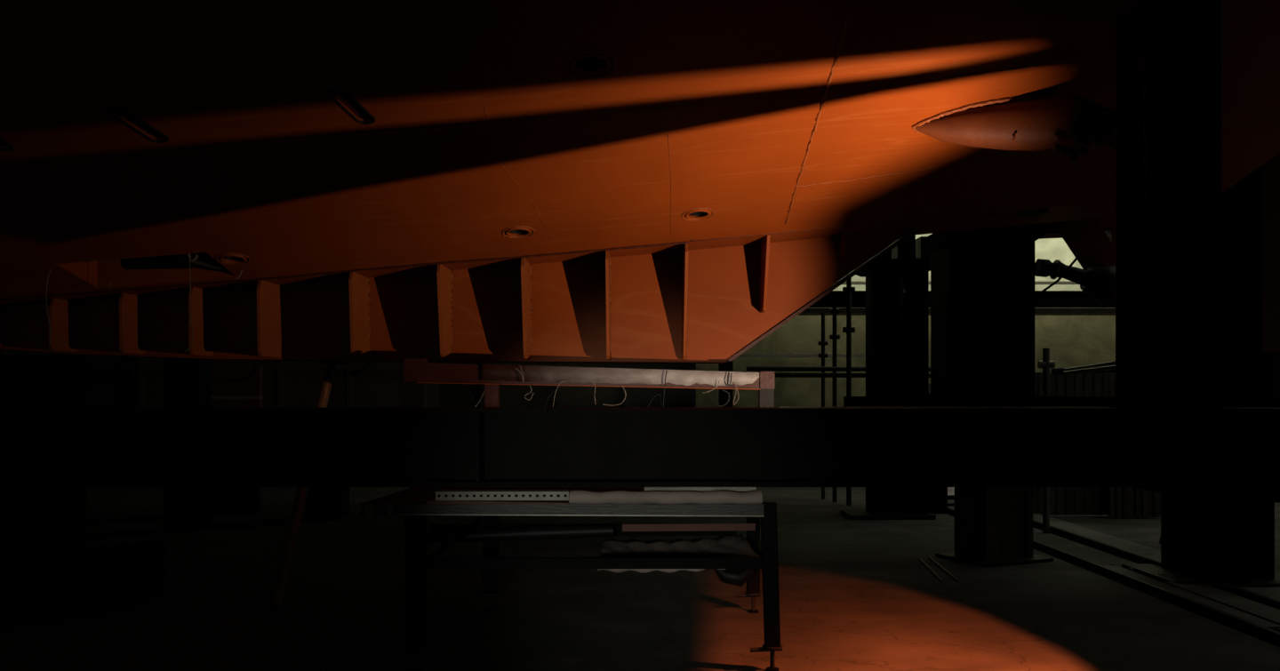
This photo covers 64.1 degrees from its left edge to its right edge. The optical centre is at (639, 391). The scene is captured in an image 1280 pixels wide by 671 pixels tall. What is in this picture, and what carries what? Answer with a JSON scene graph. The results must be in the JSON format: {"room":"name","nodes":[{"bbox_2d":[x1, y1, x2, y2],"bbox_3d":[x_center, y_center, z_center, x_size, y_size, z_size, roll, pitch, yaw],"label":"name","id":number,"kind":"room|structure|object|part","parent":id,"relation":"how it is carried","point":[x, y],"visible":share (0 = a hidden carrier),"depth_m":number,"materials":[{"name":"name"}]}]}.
{"room":"shipyard hall","nodes":[
{"label":"shipyard hall","id":0,"kind":"room"},
{"bbox_2d":[0,349,695,407],"bbox_3d":[-5.900,-1.750,17.015,14.200,6.500,0.270,0,0,0],"label":"wall","id":1,"kind":"structure","parent":0,"point":[111,380],"depth_m":17.00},
{"bbox_2d":[0,487,1279,670],"bbox_3d":[-1.500,1.600,7.500,23.000,0.200,21.000,0,0,0],"label":"floor","id":2,"kind":"structure","parent":0,"point":[855,595],"depth_m":6.94,"materials":[{"name":"concrete"}]},
{"bbox_2d":[0,354,86,619],"bbox_3d":[-4.269,0.630,7.000,0.922,1.740,0.600,0,0,0],"label":"steel column","id":3,"kind":"structure","parent":2,"relation":"on","point":[41,528],"depth_m":6.80,"materials":[{"name":"black metal"}]},
{"bbox_3d":[-4.269,1.485,7.000,0.922,0.030,0.600,0,0,0],"label":"plate","id":4,"kind":"part","parent":3,"relation":"part of","materials":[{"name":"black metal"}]},
{"bbox_2d":[258,360,348,609],"bbox_3d":[-2.454,0.629,7.578,0.235,1.748,1.165,0,0,6],"label":"prop","id":5,"kind":"object","parent":2,"relation":"on","point":[276,603],"visible":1,"depth_m":7.25,"materials":[{"name":"metal"}]},
{"bbox_3d":[-2.525,1.490,7.100,0.180,0.020,0.180,0,0,0],"label":"foot plate","id":6,"kind":"part","parent":5,"relation":"part of","materials":[{"name":"metal"}]},
{"bbox_3d":[-2.418,-0.223,8.075,0.180,0.012,0.150,0,0,0],"label":"head plate","id":7,"kind":"part","parent":5,"relation":"part of","materials":[{"name":"metal"}]},
{"bbox_2d":[302,487,349,519],"bbox_3d":[-3.715,1.164,12.100,0.435,0.672,0.400,0,0,0],"label":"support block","id":8,"kind":"object","parent":2,"relation":"on","point":[322,503],"visible":0.5,"depth_m":11.90,"materials":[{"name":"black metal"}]},
{"bbox_2d":[360,358,783,670],"bbox_3d":[-0.361,0.634,6.396,2.634,1.731,2.008,0,0,0],"label":"workbench","id":9,"kind":"object","parent":2,"relation":"on","point":[418,372],"visible":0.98,"depth_m":5.47,"materials":[{"name":"grey metal"}]},
{"bbox_2d":[359,491,409,504],"bbox_3d":[-1.421,0.603,5.678,0.059,0.046,0.481,0,0,17],"label":"board offcut","id":10,"kind":"object","parent":9,"relation":"on","point":[397,495],"visible":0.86,"depth_m":5.71,"materials":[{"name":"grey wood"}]},
{"bbox_3d":[-1.204,0.984,5.485,0.104,0.773,0.070,0,0,0],"label":"leg","id":11,"kind":"part","parent":9,"relation":"part of","materials":[{"name":"black metal"}]},
{"bbox_3d":[-1.116,0.897,6.205,0.002,0.102,1.472,0,0,3],"label":"rail","id":12,"kind":"part","parent":9,"relation":"part of","materials":[{"name":"black metal"}]},
{"bbox_3d":[-1.014,1.081,6.935,0.100,0.578,0.070,0,0,0],"label":"leg","id":13,"kind":"part","parent":9,"relation":"part of","materials":[{"name":"black metal"}]},
{"bbox_2d":[426,494,569,503],"bbox_3d":[-0.753,0.593,5.660,0.753,0.028,0.500,0,0,0],"label":"flat board","id":14,"kind":"object","parent":9,"relation":"on","point":[432,500],"visible":0.43,"depth_m":5.42,"materials":[{"name":"grey metal"}]},
{"bbox_2d":[435,489,569,500],"bbox_3d":[-0.731,0.555,5.445,0.707,0.050,0.050,0,0,0],"label":"perforated angle","id":15,"kind":"object","parent":14,"relation":"on","point":[449,492],"visible":1,"depth_m":5.42,"materials":[{"name":"metal"}]},
{"bbox_2d":[426,524,613,543],"bbox_3d":[-0.781,0.922,6.600,1.219,0.118,0.090,0,0,0],"label":"pipe","id":16,"kind":"object","parent":9,"relation":"attached to","point":[563,532],"visible":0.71,"depth_m":6.57,"materials":[{"name":"metal"}]},
{"bbox_2d":[515,365,524,382],"bbox_3d":[-0.852,-0.122,7.240,0.062,0.123,0.006,0,0,0],"label":"wire","id":17,"kind":"object","parent":9,"relation":"attached to","point":[520,365],"visible":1,"depth_m":7.24,"materials":[{"name":"grey metal"}]},
{"bbox_2d":[552,379,595,407],"bbox_3d":[-0.466,0.024,7.240,0.307,0.205,0.006,0,0,0],"label":"wire","id":18,"kind":"object","parent":9,"relation":"hanging from","point":[572,380],"visible":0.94,"depth_m":7.24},
{"bbox_3d":[-0.380,0.939,6.920,2.068,0.078,0.040,0,0,0],"label":"rail","id":19,"kind":"part","parent":9,"relation":"part of","materials":[{"name":"black metal"}]},
{"bbox_3d":[-0.239,0.924,5.490,1.825,0.057,0.040,0,0,0],"label":"rail","id":20,"kind":"part","parent":9,"relation":"part of","materials":[{"name":"black metal"}]},
{"bbox_2d":[602,386,625,406],"bbox_3d":[-0.181,0.033,7.240,0.168,0.143,0.007,0,0,0],"label":"wire","id":21,"kind":"object","parent":9,"relation":"hanging from","point":[622,387],"visible":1,"depth_m":7.24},
{"bbox_2d":[480,364,759,386],"bbox_3d":[-0.145,-0.113,7.289,1.986,0.162,0.059,0,0,0],"label":"sheet","id":22,"kind":"object","parent":9,"relation":"attached to","point":[559,374],"visible":1,"depth_m":7.27,"materials":[{"name":"white fabric"}]},
{"bbox_2d":[726,372,732,386],"bbox_3d":[0.633,-0.083,7.240,0.038,0.100,0.008,0,0,0],"label":"wire","id":23,"kind":"object","parent":22,"relation":"attached to","point":[728,372],"visible":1,"depth_m":7.24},
{"bbox_2d":[663,370,666,407],"bbox_3d":[0.176,-0.003,7.240,0.032,0.284,0.008,0,0,0],"label":"wire","id":24,"kind":"object","parent":9,"relation":"hanging from","point":[666,371],"visible":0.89,"depth_m":7.24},
{"bbox_2d":[568,490,762,503],"bbox_3d":[0.135,0.573,5.480,1.040,0.082,0.085,0,0,0],"label":"pipe","id":25,"kind":"object","parent":9,"relation":"on","point":[575,497],"visible":0.86,"depth_m":5.45,"materials":[{"name":"grey metal"}]},
{"bbox_2d":[597,534,759,573],"bbox_3d":[0.219,0.994,6.200,0.924,0.120,1.002,0,0,0],"label":"tarp","id":26,"kind":"object","parent":9,"relation":"on","point":[724,546],"visible":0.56,"depth_m":6.39,"materials":[{"name":"grey fabric"}]},
{"bbox_2d":[622,523,755,531],"bbox_3d":[0.320,0.868,6.500,0.874,0.104,0.400,0,0,0],"label":"plank","id":27,"kind":"object","parent":26,"relation":"on","point":[691,526],"visible":1,"depth_m":6.30,"materials":[{"name":"wood"}]},
{"bbox_2d":[644,487,756,492],"bbox_3d":[0.335,0.560,5.700,0.621,0.091,0.076,0,0,0],"label":"pipe","id":28,"kind":"object","parent":9,"relation":"on","point":[646,489],"visible":0.21,"depth_m":5.67,"materials":[{"name":"metal"}]},
{"bbox_2d":[716,389,729,407],"bbox_3d":[0.593,0.051,7.290,0.099,0.125,0.012,0,0,0],"label":"wire","id":29,"kind":"object","parent":9,"relation":"hanging from","point":[727,392],"visible":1,"depth_m":7.29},
{"bbox_2d":[714,568,754,586],"bbox_3d":[0.611,1.194,6.600,0.259,0.140,0.120,0,0,0],"label":"sack","id":30,"kind":"object","parent":9,"relation":"hanging from","point":[737,577],"visible":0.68,"depth_m":6.56,"materials":[{"name":"black fabric"}]},
{"bbox_3d":[0.768,1.081,6.935,0.085,0.578,0.070,0,0,0],"label":"leg","id":31,"kind":"part","parent":9,"relation":"part of","materials":[{"name":"black metal"}]},
{"bbox_3d":[0.741,0.984,6.185,0.040,0.168,1.436,0,0,4],"label":"rail","id":32,"kind":"part","parent":9,"relation":"part of","materials":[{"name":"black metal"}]},
{"bbox_3d":[0.700,0.984,5.485,0.101,0.773,0.070,0,0,0],"label":"leg","id":33,"kind":"part","parent":9,"relation":"part of","materials":[{"name":"black metal"}]},
{"bbox_2d":[0,407,1279,503],"bbox_3d":[-1.000,0.788,4.798,9.200,1.424,0.414,0,0,0],"label":"steel beam","id":34,"kind":"structure","parent":2,"relation":"on","point":[1226,453],"depth_m":4.79,"materials":[{"name":"black metal"}]},
{"bbox_2d":[1104,0,1222,408],"bbox_3d":[2.445,-0.860,4.810,0.416,1.880,0.300,0,0,0],"label":"steel post","id":35,"kind":"object","parent":34,"relation":"on","point":[1167,111],"visible":1,"depth_m":4.66,"materials":[{"name":"black metal"}]},
{"bbox_2d":[818,312,827,499],"bbox_3d":[2.544,0.207,14.200,0.123,2.587,0.062,0,0,0],"label":"scaffold pole","id":36,"kind":"object","parent":2,"relation":"on","point":[822,342],"visible":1,"depth_m":14.18,"materials":[{"name":"metal"}]},
{"bbox_2d":[829,306,839,502],"bbox_3d":[2.628,0.180,13.800,0.132,2.640,0.066,0,0,0],"label":"scaffold pole","id":37,"kind":"object","parent":2,"relation":"on","point":[834,310],"visible":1,"depth_m":13.77,"materials":[{"name":"metal"}]},
{"bbox_2d":[774,372,930,377],"bbox_3d":[2.732,-0.210,13.600,2.626,0.070,0.064,0,0,0],"label":"tube","id":38,"kind":"object","parent":37,"relation":"attached to","point":[776,374],"visible":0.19,"depth_m":13.57,"materials":[{"name":"metal"}]},
{"bbox_2d":[746,366,930,371],"bbox_3d":[2.732,-0.293,13.600,2.626,0.070,0.064,0,0,0],"label":"tube","id":39,"kind":"object","parent":38,"relation":"attached to","point":[748,368],"visible":0.6,"depth_m":13.58,"materials":[{"name":"metal"}]},
{"bbox_2d":[842,274,855,505],"bbox_3d":[2.738,-0.019,13.400,0.150,3.038,0.075,0,0,0],"label":"scaffold pole","id":40,"kind":"object","parent":2,"relation":"on","point":[848,289],"visible":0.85,"depth_m":13.37,"materials":[{"name":"metal"}]},
{"bbox_2d":[840,235,935,519],"bbox_3d":[3.031,-0.200,12.185,1.158,3.399,0.630,0,0,0],"label":"column","id":41,"kind":"structure","parent":2,"relation":"on","point":[897,283],"depth_m":12.00,"materials":[{"name":"black metal"}]},
{"bbox_3d":[2.896,0.015,12.175,0.344,2.910,0.350,0,0,0],"label":"post","id":42,"kind":"part","parent":41,"relation":"part of","materials":[{"name":"black metal"}]},
{"bbox_3d":[2.948,1.475,12.200,0.991,0.050,0.600,0,0,0],"label":"plate","id":43,"kind":"part","parent":41,"relation":"part of","materials":[{"name":"metal"}]},
{"bbox_3d":[3.058,-1.475,12.200,0.880,0.155,0.600,0,0,0],"label":"cap plate","id":44,"kind":"part","parent":41,"relation":"part of","materials":[{"name":"black metal"}]},
{"bbox_3d":[3.248,0.015,12.175,0.287,2.910,0.350,0,0,0],"label":"post","id":45,"kind":"part","parent":41,"relation":"part of","materials":[{"name":"black metal"}]},
{"bbox_2d":[918,557,943,582],"bbox_3d":[2.432,1.492,8.575,0.016,0.014,1.110,0,0,6],"label":"rod","id":46,"kind":"object","parent":2,"relation":"on","point":[919,558],"visible":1,"depth_m":8.52,"materials":[{"name":"metal"}]},
{"bbox_2d":[927,555,959,582],"bbox_3d":[2.548,1.492,8.624,0.016,0.014,1.206,0,0,5],"label":"rod","id":47,"kind":"object","parent":2,"relation":"on","point":[928,556],"visible":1,"depth_m":8.54,"materials":[{"name":"metal"}]},
{"bbox_2d":[947,487,954,495],"bbox_3d":[4.802,1.429,15.150,2.205,0.094,2.104,0,0,0],"label":"sheet","id":48,"kind":"object","parent":2,"relation":"on","point":[950,490],"visible":0.03,"depth_m":14.63,"materials":[{"name":"white paper"}]},
{"bbox_2d":[923,228,1053,567],"bbox_3d":[3.129,0.043,9.124,1.007,2.913,0.894,0,0,0],"label":"support column","id":49,"kind":"structure","parent":2,"relation":"on","point":[983,281],"depth_m":8.90,"materials":[{"name":"metal"}]},
{"bbox_3d":[3.065,-0.589,9.175,0.758,1.578,0.550,0,0,0],"label":"head casing","id":50,"kind":"part","parent":49,"relation":"part of","materials":[{"name":"black metal"}]},
{"bbox_3d":[3.069,-1.359,9.180,0.888,0.108,0.600,0,0,0],"label":"cap plate","id":51,"kind":"part","parent":49,"relation":"part of","materials":[{"name":"black metal"}]},
{"bbox_3d":[3.155,1.485,9.124,0.760,0.030,0.640,0,0,-24],"label":"plate","id":52,"kind":"part","parent":49,"relation":"part of","materials":[{"name":"metal"}]},
{"bbox_3d":[3.140,-1.484,9.175,0.848,0.113,0.450,0,0,0],"label":"block","id":53,"kind":"object","parent":49,"relation":"on","visible":0},
{"bbox_2d":[0,0,1279,363],"bbox_3d":[-1.954,-1.524,7.500,14.092,2.599,13.000,0,0,0],"label":"ship hull","id":54,"kind":"object","parent":53,"relation":"on","point":[563,181],"visible":1,"depth_m":5.90,"materials":[{"name":"orange metal"}]},
{"bbox_2d":[45,269,51,343],"bbox_3d":[-4.045,-0.588,7.000,0.050,0.531,0.008,0,0,0],"label":"wire","id":55,"kind":"object","parent":54,"relation":"hanging from","point":[50,269],"visible":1,"depth_m":7.00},
{"bbox_2d":[184,259,193,351],"bbox_3d":[-3.066,-0.579,6.950,0.060,0.631,0.006,0,0,0],"label":"wire","id":56,"kind":"object","parent":54,"relation":"hanging from","point":[189,260],"visible":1,"depth_m":6.95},
{"bbox_3d":[1.431,-0.748,8.190,1.512,1.048,0.440,0,0,0],"label":"raked edge plate","id":57,"kind":"part","parent":54,"relation":"part of","materials":[{"name":"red metal"}]},
{"bbox_2d":[1035,258,1090,286],"bbox_3d":[3.845,-1.080,9.245,0.474,0.248,0.270,0,0,0],"label":"shaft","id":58,"kind":"object","parent":54,"relation":"attached to","point":[1044,268],"visible":0.94,"depth_m":9.24,"materials":[{"name":"black metal"}]},
{"bbox_2d":[1041,251,1082,292],"bbox_3d":[3.801,-1.071,9.200,0.366,0.367,0.024,0,0,0],"label":"cable","id":59,"kind":"object","parent":58,"relation":"attached to","point":[1081,252],"visible":1,"depth_m":9.19,"materials":[{"name":"metal"}]},
{"bbox_3d":[4.192,-1.603,9.650,1.033,0.297,0.300,0,0,0],"label":"aft keel plate","id":60,"kind":"part","parent":54,"relation":"part of","materials":[{"name":"metal"}]},
{"bbox_3d":[4.066,-1.283,9.435,0.564,0.768,0.070,0,0,0],"label":"bracket arm","id":61,"kind":"part","parent":54,"relation":"part of"},
{"bbox_2d":[1052,103,1115,161],"bbox_3d":[2.556,-1.388,5.466,0.651,0.331,0.245,0,0,23],"label":"shaft","id":62,"kind":"object","parent":54,"relation":"attached to","point":[1100,127],"visible":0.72,"depth_m":5.45,"materials":[{"name":"black metal"}]},
{"bbox_2d":[1063,365,1115,375],"bbox_3d":[4.532,-0.221,9.900,0.044,0.122,1.087,0,0,-23],"label":"pipe","id":63,"kind":"object","parent":54,"relation":"attached to","point":[1111,367],"visible":0.6,"depth_m":10.08,"materials":[{"name":"metal"}]},
{"bbox_2d":[1063,360,1115,371],"bbox_3d":[4.578,-0.262,10.000,0.044,0.146,1.091,0,0,-23],"label":"pipe","id":64,"kind":"object","parent":54,"relation":"attached to","point":[1108,364],"visible":0.42,"depth_m":10.15,"materials":[{"name":"metal"}]},
{"bbox_3d":[4.758,-1.352,9.725,0.668,1.002,0.250,0,0,0],"label":"stern post","id":65,"kind":"part","parent":54,"relation":"part of","materials":[{"name":"metal"}]},
{"bbox_2d":[718,290,1279,407],"bbox_3d":[5.450,0.000,15.500,8.900,3.000,0.500,0,0,0],"label":"girder","id":66,"kind":"object","parent":2,"relation":"on","point":[1048,299],"visible":0.08,"depth_m":15.40,"materials":[{"name":"black metal"}]},
{"bbox_3d":[1.300,0.168,15.500,0.200,2.665,0.200,0,0,0],"label":"post","id":67,"kind":"part","parent":66,"relation":"part of","materials":[{"name":"black metal"}]},
{"bbox_3d":[9.600,0.168,15.500,0.200,2.665,0.200,0,0,0],"label":"post","id":68,"kind":"part","parent":66,"relation":"part of","materials":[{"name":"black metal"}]},
{"bbox_2d":[1037,348,1055,533],"bbox_3d":[4.292,0.525,10.800,0.158,1.951,0.079,0,0,0],"label":"scaffold pole","id":69,"kind":"object","parent":2,"relation":"on","point":[1045,364],"visible":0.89,"depth_m":10.77,"materials":[{"name":"black metal"}]},
{"bbox_2d":[1050,366,1115,375],"bbox_3d":[4.846,-0.230,10.800,0.940,0.123,0.080,0,0,12],"label":"horizontal pipe","id":70,"kind":"object","parent":69,"relation":"attached to","point":[1059,371],"visible":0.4,"depth_m":10.85,"materials":[{"name":"metal"}]},
{"bbox_2d":[1033,372,1160,515],"bbox_3d":[5.965,0.629,12.224,2.530,1.703,0.072,0,0,0],"label":"corrugated panel","id":71,"kind":"object","parent":2,"relation":"on","point":[1063,500],"visible":0.1,"depth_m":12.19,"materials":[{"name":"grey metal"}]},
{"bbox_2d":[1033,513,1160,561],"bbox_3d":[4.620,1.482,10.850,0.320,0.035,4.300,0,0,0],"label":"plank","id":72,"kind":"object","parent":2,"relation":"on","point":[1129,546],"visible":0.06,"depth_m":10.18,"materials":[{"name":"wood"}]},
{"bbox_2d":[946,507,1279,647],"bbox_3d":[3.800,1.470,10.550,0.100,0.060,9.900,0,0,0],"label":"rail","id":73,"kind":"object","parent":2,"relation":"on","point":[1263,633],"visible":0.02,"depth_m":7.30,"materials":[{"name":"black metal"}]},
{"bbox_2d":[947,496,1279,609],"bbox_3d":[4.380,1.470,10.550,0.100,0.060,9.900,0,0,0],"label":"rail","id":74,"kind":"object","parent":2,"relation":"on","point":[1118,552],"visible":0.44,"depth_m":8.80,"materials":[{"name":"black metal"}]},
{"bbox_2d":[1125,567,1135,572],"bbox_3d":[4.050,1.476,8.456,0.085,0.048,0.087,0,0,-24],"label":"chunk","id":75,"kind":"object","parent":2,"relation":"on","point":[1132,569],"visible":0.56,"depth_m":8.43,"materials":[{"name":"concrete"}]},
{"bbox_2d":[1103,565,1279,631],"bbox_3d":[3.930,1.482,7.475,0.140,0.036,2.250,0,0,0],"label":"plank","id":76,"kind":"object","parent":2,"relation":"on","point":[1212,604],"visible":0.36,"depth_m":7.18,"materials":[{"name":"wood"}]},
{"bbox_2d":[1122,152,1279,587],"bbox_3d":[4.678,-0.500,8.250,1.148,4.000,0.900,0,0,0],"label":"steel column","id":77,"kind":"structure","parent":2,"relation":"on","point":[1230,542],"depth_m":8.00,"materials":[{"name":"black metal"}]},
{"bbox_3d":[4.678,1.485,8.250,1.148,0.030,0.900,0,0,0],"label":"plate","id":78,"kind":"part","parent":77,"relation":"part of","materials":[{"name":"metal"}]},
{"bbox_2d":[1164,581,1279,625],"bbox_3d":[4.175,1.485,7.100,0.250,0.030,1.600,0,0,0],"label":"plank","id":79,"kind":"object","parent":2,"relation":"on","point":[1263,612],"visible":0.74,"depth_m":7.18,"materials":[{"name":"wood"}]},
{"bbox_2d":[1241,587,1279,599],"bbox_3d":[4.625,1.479,6.850,0.350,0.042,1.500,0,0,0],"label":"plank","id":80,"kind":"object","parent":2,"relation":"on","point":[1274,593],"visible":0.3,"depth_m":7.44,"materials":[{"name":"wood"}]},
{"bbox_3d":[10.100,-1.700,7.500,0.200,6.800,21.000,0,0,0],"label":"wall","id":81,"kind":"structure","parent":0,"visible":0},
{"bbox_2d":[696,307,1115,407],"bbox_3d":[5.450,-0.035,16.499,9.100,3.030,0.114,0,0,0],"label":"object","id":82,"kind":"structure","parent":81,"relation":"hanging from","point":[1072,340],"depth_m":16.51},
{"bbox_2d":[737,354,930,357],"bbox_3d":[3.600,-0.567,16.395,4.800,0.036,0.070,0,0,0],"label":"batten","id":83,"kind":"object","parent":82,"relation":"attached to","point":[740,356],"visible":0.29,"depth_m":16.36,"materials":[{"name":"metal"}]},
{"bbox_2d":[832,233,1083,290],"bbox_3d":[5.600,-3.251,16.600,8.800,3.298,0.118,0,0,0],"label":"tarp","id":84,"kind":"object","parent":81,"relation":"hanging from","point":[1052,249],"visible":0.02,"depth_m":16.59,"materials":[{"name":"beige fabric"}]},
{"bbox_2d":[841,281,1078,284],"bbox_3d":[5.600,-1.740,16.460,8.800,0.043,0.080,0,0,0],"label":"batten","id":85,"kind":"object","parent":81,"relation":"attached to","point":[844,283],"visible":0.02,"depth_m":16.42,"materials":[{"name":"brown wood"}]}
]}

